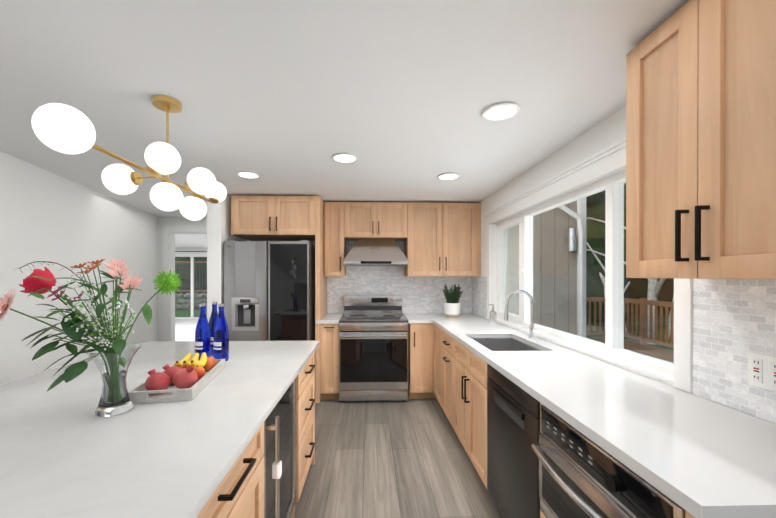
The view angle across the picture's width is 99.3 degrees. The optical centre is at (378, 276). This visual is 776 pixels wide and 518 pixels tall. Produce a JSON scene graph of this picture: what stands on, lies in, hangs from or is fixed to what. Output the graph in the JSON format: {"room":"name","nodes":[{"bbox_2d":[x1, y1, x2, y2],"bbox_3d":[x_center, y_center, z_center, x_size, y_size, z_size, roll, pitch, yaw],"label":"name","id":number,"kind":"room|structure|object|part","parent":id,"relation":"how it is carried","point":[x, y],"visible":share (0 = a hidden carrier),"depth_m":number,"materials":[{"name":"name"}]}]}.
{"room":"kitchen","nodes":[
{"label":"kitchen","id":0,"kind":"room"},
{"bbox_2d":[0,151,157,384],"bbox_3d":[-2.414,0.253,0.825,0.120,2.310,8.838,0,0,-14],"label":"wall","id":1,"kind":"structure","parent":0,"point":[46,215],"depth_m":2.96,"materials":[{"name":"white paint"}]},
{"bbox_2d":[158,217,206,340],"bbox_3d":[-4.903,0.243,5.100,6.345,2.310,0.120,0,0,-2],"label":"wall","id":2,"kind":"structure","parent":0,"point":[182,221],"depth_m":5.08,"materials":[{"name":"white paint"}]},
{"bbox_2d":[162,225,206,340],"bbox_3d":[-2.816,0.308,5.151,1.020,2.180,0.138,0,0,-2],"label":"door frame","id":3,"kind":"structure","parent":2,"relation":"attached to","point":[169,232],"depth_m":5.07,"materials":[{"name":"white wood"}]},
{"bbox_2d":[175,248,206,254],"bbox_3d":[-5.063,0.230,10.778,6.550,2.310,0.100,0,0,-2],"label":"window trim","id":4,"kind":"structure","parent":0,"point":[190,249],"depth_m":10.69,"materials":[{"name":"white paint"}]},
{"bbox_2d":[175,251,206,318],"bbox_3d":[-6.037,0.289,10.699,2.100,2.192,0.162,0,0,-2],"label":"window","id":5,"kind":"structure","parent":4,"relation":"in","point":[192,272],"depth_m":10.73,"materials":[{"name":"white"}]},
{"bbox_2d":[207,195,246,321],"bbox_3d":[-1.779,0.245,4.324,0.145,2.310,1.610,0,0,-2],"label":"wall","id":6,"kind":"structure","parent":0,"point":[218,224],"depth_m":3.52,"materials":[{"name":"white paint"}]},
{"bbox_2d":[247,240,355,313],"bbox_3d":[-0.145,0.245,4.376,3.125,2.310,0.120,0,0,-2],"label":"wall","id":7,"kind":"structure","parent":0,"point":[312,242],"depth_m":4.30,"materials":[{"name":"white paint"}]},
{"bbox_2d":[231,195,322,243],"bbox_3d":[-1.169,-0.674,3.948,0.923,0.430,0.652,0,0,-2],"label":"upper cabinet","id":8,"kind":"object","parent":7,"relation":"attached to","point":[253,217],"depth_m":3.63,"materials":[{"name":"brown wood"}]},
{"bbox_3d":[-1.144,0.256,3.933,0.973,2.290,0.689,0,0,-2],"label":"tall panel","id":9,"kind":"part","parent":8,"relation":"part of","materials":[{"name":"brown wood"}]},
{"bbox_2d":[323,202,346,275],"bbox_3d":[-0.534,-0.445,4.115,0.233,0.890,0.357,0,0,-2],"label":"upper cabinet","id":10,"kind":"object","parent":7,"relation":"attached to","point":[334,213],"depth_m":3.95,"materials":[{"name":"brown wood"}]},
{"bbox_2d":[343,239,408,265],"bbox_3d":[-0.034,-0.300,4.061,0.756,0.329,0.493,0,0,-2],"label":"range hood","id":11,"kind":"object","parent":7,"relation":"attached to","point":[375,252],"visible":1,"depth_m":3.89,"materials":[{"name":"silver metal"}]},
{"bbox_2d":[347,202,406,239],"bbox_3d":[-0.036,-0.678,4.128,0.760,0.423,0.357,0,0,-2],"label":"upper cabinet","id":12,"kind":"object","parent":7,"relation":"attached to","point":[365,220],"depth_m":3.96,"materials":[{"name":"brown wood"}]},
{"bbox_2d":[328,241,471,312],"bbox_3d":[0.283,0.010,4.324,1.893,0.948,0.008,0,0,-2],"label":"wall tile","id":13,"kind":"structure","parent":7,"relation":"attached to","point":[422,294],"depth_m":4.32,"materials":[{"name":"grey tile"}]},
{"bbox_2d":[403,202,480,275],"bbox_3d":[0.794,-0.445,4.153,0.896,0.890,0.357,0,0,-2],"label":"upper cabinet","id":14,"kind":"object","parent":7,"relation":"attached to","point":[444,239],"depth_m":3.98,"materials":[{"name":"brown wood"}]},
{"bbox_2d":[175,319,500,517],"bbox_3d":[-3.302,1.449,3.778,9.470,0.104,14.200,0,0,-2],"label":"floor","id":15,"kind":"structure","parent":0,"point":[409,458],"depth_m":2.45,"materials":[{"name":"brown wood"}]},
{"bbox_2d":[192,345,318,517],"bbox_3d":[-0.927,0.967,1.554,1.029,0.880,1.821,0,0,-2],"label":"kitchen island","id":16,"kind":"object","parent":15,"relation":"on","point":[240,493],"depth_m":1.21,"materials":[{"name":"brown wood"}]},
{"bbox_2d":[0,341,318,517],"bbox_3d":[-1.067,0.509,1.550,1.291,0.036,1.892,0,0,-2],"label":"island countertop","id":17,"kind":"structure","parent":16,"relation":"on","point":[59,458],"depth_m":1.01,"materials":[{"name":"white stone"}]},
{"bbox_2d":[0,258,181,416],"bbox_3d":[-1.024,0.212,1.178,0.611,0.558,0.225,0,0,-2],"label":"vase","id":18,"kind":"object","parent":17,"relation":"on","point":[110,355],"visible":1,"depth_m":1.17,"materials":[{"name":"clear glass"}]},
{"bbox_2d":[128,359,224,403],"bbox_3d":[-0.896,0.468,1.519,0.235,0.045,0.480,0,0,-11],"label":"fruit tray","id":19,"kind":"object","parent":17,"relation":"on","point":[139,394],"visible":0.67,"depth_m":1.30,"materials":[{"name":"white wood"}]},
{"bbox_2d":[145,352,215,390],"bbox_3d":[-0.881,0.431,1.524,0.198,0.101,0.408,0,0,-2],"label":"fruit","id":20,"kind":"object","parent":19,"relation":"on","point":[186,372],"visible":0.92,"depth_m":1.41,"materials":[{"name":"red food"}]},
{"bbox_2d":[195,303,210,359],"bbox_3d":[-1.017,0.324,1.910,0.082,0.332,0.082,0,0,-2],"label":"bottle","id":21,"kind":"object","parent":17,"relation":"on","point":[202,337],"visible":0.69,"depth_m":1.88,"materials":[{"name":"blue glass"}]},
{"bbox_2d":[208,301,217,355],"bbox_3d":[-1.021,0.323,2.055,0.082,0.332,0.082,0,0,-2],"label":"bottle","id":22,"kind":"object","parent":17,"relation":"on","point":[213,318],"visible":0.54,"depth_m":2.03,"materials":[{"name":"blue glass"}]},
{"bbox_2d":[213,303,228,360],"bbox_3d":[-0.907,0.324,1.903,0.082,0.332,0.082,0,0,-2],"label":"bottle","id":23,"kind":"object","parent":17,"relation":"on","point":[221,342],"visible":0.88,"depth_m":1.88,"materials":[{"name":"blue glass"}]},
{"bbox_2d":[263,378,295,517],"bbox_3d":[-0.737,0.968,1.581,0.672,0.867,0.590,0,0,-2],"label":"wine cooler","id":24,"kind":"object","parent":16,"relation":"in","point":[279,454],"visible":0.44,"depth_m":1.61,"materials":[{"name":"grey glass"}]},
{"bbox_2d":[224,240,314,340],"bbox_3d":[-1.210,0.495,3.884,0.905,1.772,0.704,0,0,-2],"label":"fridge","id":25,"kind":"object","parent":15,"relation":"on","point":[269,290],"visible":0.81,"depth_m":3.54,"materials":[{"name":"grey metal"}]},
{"bbox_2d":[319,324,338,402],"bbox_3d":[-0.551,0.961,3.975,0.210,0.880,0.642,0,0,-2],"label":"base cabinet","id":26,"kind":"object","parent":15,"relation":"on","point":[328,333],"depth_m":3.66,"materials":[{"name":"brown wood"}]},
{"bbox_2d":[315,312,342,323],"bbox_3d":[-0.573,0.503,3.964,0.257,0.035,0.660,0,0,-2],"label":"countertop","id":27,"kind":"structure","parent":26,"relation":"on","point":[326,318],"depth_m":3.71,"materials":[{"name":"white stone"}]},
{"bbox_2d":[339,295,407,401],"bbox_3d":[-0.059,0.822,3.931,0.762,1.157,0.737,0,0,-2],"label":"range","id":28,"kind":"object","parent":15,"relation":"on","point":[373,347],"visible":1,"depth_m":3.63,"materials":[{"name":"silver metal"}]},
{"bbox_2d":[408,324,426,398],"bbox_3d":[0.486,0.961,3.972,0.283,0.880,0.707,0,0,-2],"label":"base cabinet","id":29,"kind":"object","parent":15,"relation":"on","point":[417,351],"depth_m":3.70,"materials":[{"name":"brown wood"}]},
{"bbox_2d":[403,313,775,517],"bbox_3d":[0.824,0.541,2.523,0.914,0.104,3.622,0,0,-2],"label":"countertop","id":30,"kind":"structure","parent":29,"relation":"on","point":[712,459],"depth_m":1.17,"materials":[{"name":"white stone"}]},
{"bbox_2d":[442,284,462,316],"bbox_3d":[0.908,0.286,4.003,0.264,0.397,0.221,0,0,-2],"label":"plant pot","id":31,"kind":"object","parent":30,"relation":"on","point":[452,305],"visible":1,"depth_m":3.94,"materials":[{"name":"beige ceramic"}]},
{"bbox_2d":[488,304,495,325],"bbox_3d":[1.138,0.383,3.288,0.077,0.207,0.064,0,0,-2],"label":"soap dispenser","id":32,"kind":"object","parent":30,"relation":"on","point":[492,317],"visible":1,"depth_m":3.26,"materials":[{"name":"silver metal"}]},
{"bbox_2d":[472,338,540,350],"bbox_3d":[0.942,0.639,2.482,0.422,0.229,0.642,0,0,-2],"label":"sink","id":33,"kind":"object","parent":30,"relation":"in","point":[494,344],"depth_m":2.80,"materials":[{"name":"silver metal"}]},
{"bbox_2d":[504,290,536,338],"bbox_3d":[1.117,0.297,2.586,0.255,0.382,0.091,0,0,-2],"label":"faucet","id":34,"kind":"object","parent":30,"relation":"on","point":[532,329],"visible":1,"depth_m":2.59,"materials":[{"name":"silver metal"}]},
{"bbox_2d":[531,404,684,517],"bbox_3d":[0.945,0.751,1.073,0.706,0.436,0.620,0,0,-2],"label":"built-in oven","id":35,"kind":"object","parent":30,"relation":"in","point":[581,475],"visible":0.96,"depth_m":1.06,"materials":[{"name":"grey"}]},
{"bbox_2d":[427,348,442,408],"bbox_3d":[0.908,0.962,3.435,0.709,0.880,0.565,0,0,-2],"label":"base cabinet","id":36,"kind":"object","parent":15,"relation":"on","point":[434,369],"depth_m":3.62,"materials":[{"name":"brown wood"}]},
{"bbox_2d":[443,368,454,430],"bbox_3d":[0.954,0.963,3.014,0.642,0.880,0.540,0,0,-2],"label":"base cabinet","id":37,"kind":"object","parent":15,"relation":"on","point":[448,384],"depth_m":3.00,"materials":[{"name":"brown wood"}]},
{"bbox_2d":[455,384,486,488],"bbox_3d":[0.970,1.089,2.437,0.642,0.630,0.875,0,0,-2],"label":"base cabinet","id":38,"kind":"object","parent":15,"relation":"on","point":[470,424],"depth_m":2.33,"materials":[{"name":"brown wood"}]},
{"bbox_2d":[487,365,539,517],"bbox_3d":[0.965,0.969,1.698,0.629,0.874,0.594,0,0,-2],"label":"dishwasher","id":39,"kind":"object","parent":15,"relation":"on","point":[513,420],"visible":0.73,"depth_m":1.64,"materials":[{"name":"grey metal"}]},
{"bbox_2d":[0,0,688,247],"bbox_3d":[-3.302,-0.959,3.772,9.470,0.100,14.200,0,0,-2],"label":"ceiling","id":40,"kind":"structure","parent":0,"point":[397,98],"depth_m":1.56,"materials":[{"name":"white paint"}]},
{"bbox_2d":[31,95,226,220],"bbox_3d":[-1.135,-0.620,1.659,0.428,0.566,1.281,0,0,-2],"label":"chandelier","id":41,"kind":"object","parent":40,"relation":"hanging from","point":[63,128],"visible":1,"depth_m":1.57,"materials":[{"name":"white glass"}]},
{"bbox_2d":[236,171,259,178],"bbox_3d":[-1.155,-0.900,2.924,0.200,0.012,0.200,0,0,-2],"label":"recessed light","id":42,"kind":"object","parent":40,"relation":"in","point":[248,174],"visible":1,"depth_m":2.90,"materials":[{"name":"white plastic"}]},
{"bbox_2d":[332,153,357,162],"bbox_3d":[-0.255,-0.899,2.507,0.200,0.012,0.200,0,0,-2],"label":"recessed light","id":43,"kind":"object","parent":40,"relation":"in","point":[344,158],"visible":0.96,"depth_m":2.50,"materials":[{"name":"white plastic"}]},
{"bbox_2d":[437,173,459,179],"bbox_3d":[0.633,-0.900,2.972,0.200,0.012,0.200,0,0,-2],"label":"recessed light","id":44,"kind":"object","parent":40,"relation":"in","point":[448,176],"visible":0.98,"depth_m":2.96,"materials":[{"name":"white plastic"}]},
{"bbox_2d":[482,102,520,120],"bbox_3d":[0.669,-0.898,1.803,0.200,0.012,0.200,0,0,-2],"label":"recessed light","id":45,"kind":"object","parent":40,"relation":"in","point":[501,111],"visible":1,"depth_m":1.79,"materials":[{"name":"white plastic"}]},
{"bbox_2d":[475,106,774,423],"bbox_3d":[1.435,0.253,0.645,0.180,2.310,7.670,0,0,-2],"label":"wall","id":46,"kind":"structure","parent":0,"point":[607,132],"depth_m":2.38,"materials":[{"name":"white paint"}]},
{"bbox_2d":[484,137,692,392],"bbox_3d":[1.332,-0.097,2.572,0.175,1.242,2.444,0,0,-2],"label":"window","id":47,"kind":"structure","parent":46,"relation":"in","point":[514,252],"depth_m":2.07,"materials":[{"name":"white"}]},
{"bbox_2d":[472,276,775,423],"bbox_3d":[1.313,0.249,1.627,0.008,0.482,5.441,0,0,-2],"label":"wall tile","id":48,"kind":"structure","parent":46,"relation":"attached to","point":[734,321],"depth_m":1.24,"materials":[{"name":"white tile"}]},
{"bbox_2d":[748,351,775,391],"bbox_3d":[1.319,0.326,1.117,0.010,0.118,0.116,0,0,-2],"label":"electrical outlet","id":49,"kind":"object","parent":48,"relation":"attached to","point":[762,371],"visible":1,"depth_m":1.13,"materials":[{"name":"white plastic"}]},
{"bbox_2d":[626,0,775,278],"bbox_3d":[1.158,-0.437,1.022,0.332,0.890,0.587,0,0,-2],"label":"upper cabinet","id":50,"kind":"object","parent":46,"relation":"attached to","point":[701,138],"depth_m":1.00,"materials":[{"name":"brown wood"}]},
{"label":"outside","id":51,"kind":"structure","parent":0,"visible":0},
{"bbox_2d":[177,298,673,350],"bbox_3d":[-0.210,1.737,9.870,80.000,0.100,80.000,0,0,-2],"label":"ground","id":52,"kind":"structure","parent":51,"point":[603,335],"depth_m":10.07,"materials":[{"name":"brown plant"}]},
{"bbox_2d":[175,257,206,316],"bbox_3d":[-5.800,-2.268,17.303,14.749,8.964,12.800,0,0,-2],"label":"yard","id":53,"kind":"structure","parent":52,"relation":"on","point":[187,286],"depth_m":14.45,"materials":[{"name":"green plant"}]},
{"bbox_2d":[533,197,585,337],"bbox_3d":[2.053,0.044,6.642,1.380,3.300,4.575,0,0,-2],"label":"siding","id":54,"kind":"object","parent":52,"relation":"on","point":[544,252],"depth_m":4.52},
{"bbox_2d":[586,337,673,362],"bbox_3d":[3.768,1.604,2.506,4.570,0.200,11.050,0,0,-2],"label":"platform","id":55,"kind":"object","parent":52,"relation":"on","point":[640,349],"depth_m":6.73,"materials":[{"name":"brown wood"}]},
{"bbox_2d":[586,297,604,333],"bbox_3d":[4.250,0.981,7.995,3.000,1.020,0.090,0,0,-2],"label":"railing","id":56,"kind":"object","parent":55,"relation":"on","point":[589,299],"depth_m":8.01,"materials":[{"name":"brown wood"}]},
{"bbox_2d":[624,298,673,347],"bbox_3d":[5.910,0.991,4.033,0.090,1.020,8.075,0,0,-2],"label":"railing","id":57,"kind":"object","parent":55,"relation":"on","point":[645,318],"depth_m":7.05,"materials":[{"name":"brown wood"}]},
{"bbox_2d":[586,183,673,344],"bbox_3d":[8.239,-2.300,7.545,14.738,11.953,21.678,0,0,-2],"label":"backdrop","id":58,"kind":"structure","parent":51,"point":[596,225],"depth_m":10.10,"materials":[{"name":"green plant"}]}
]}

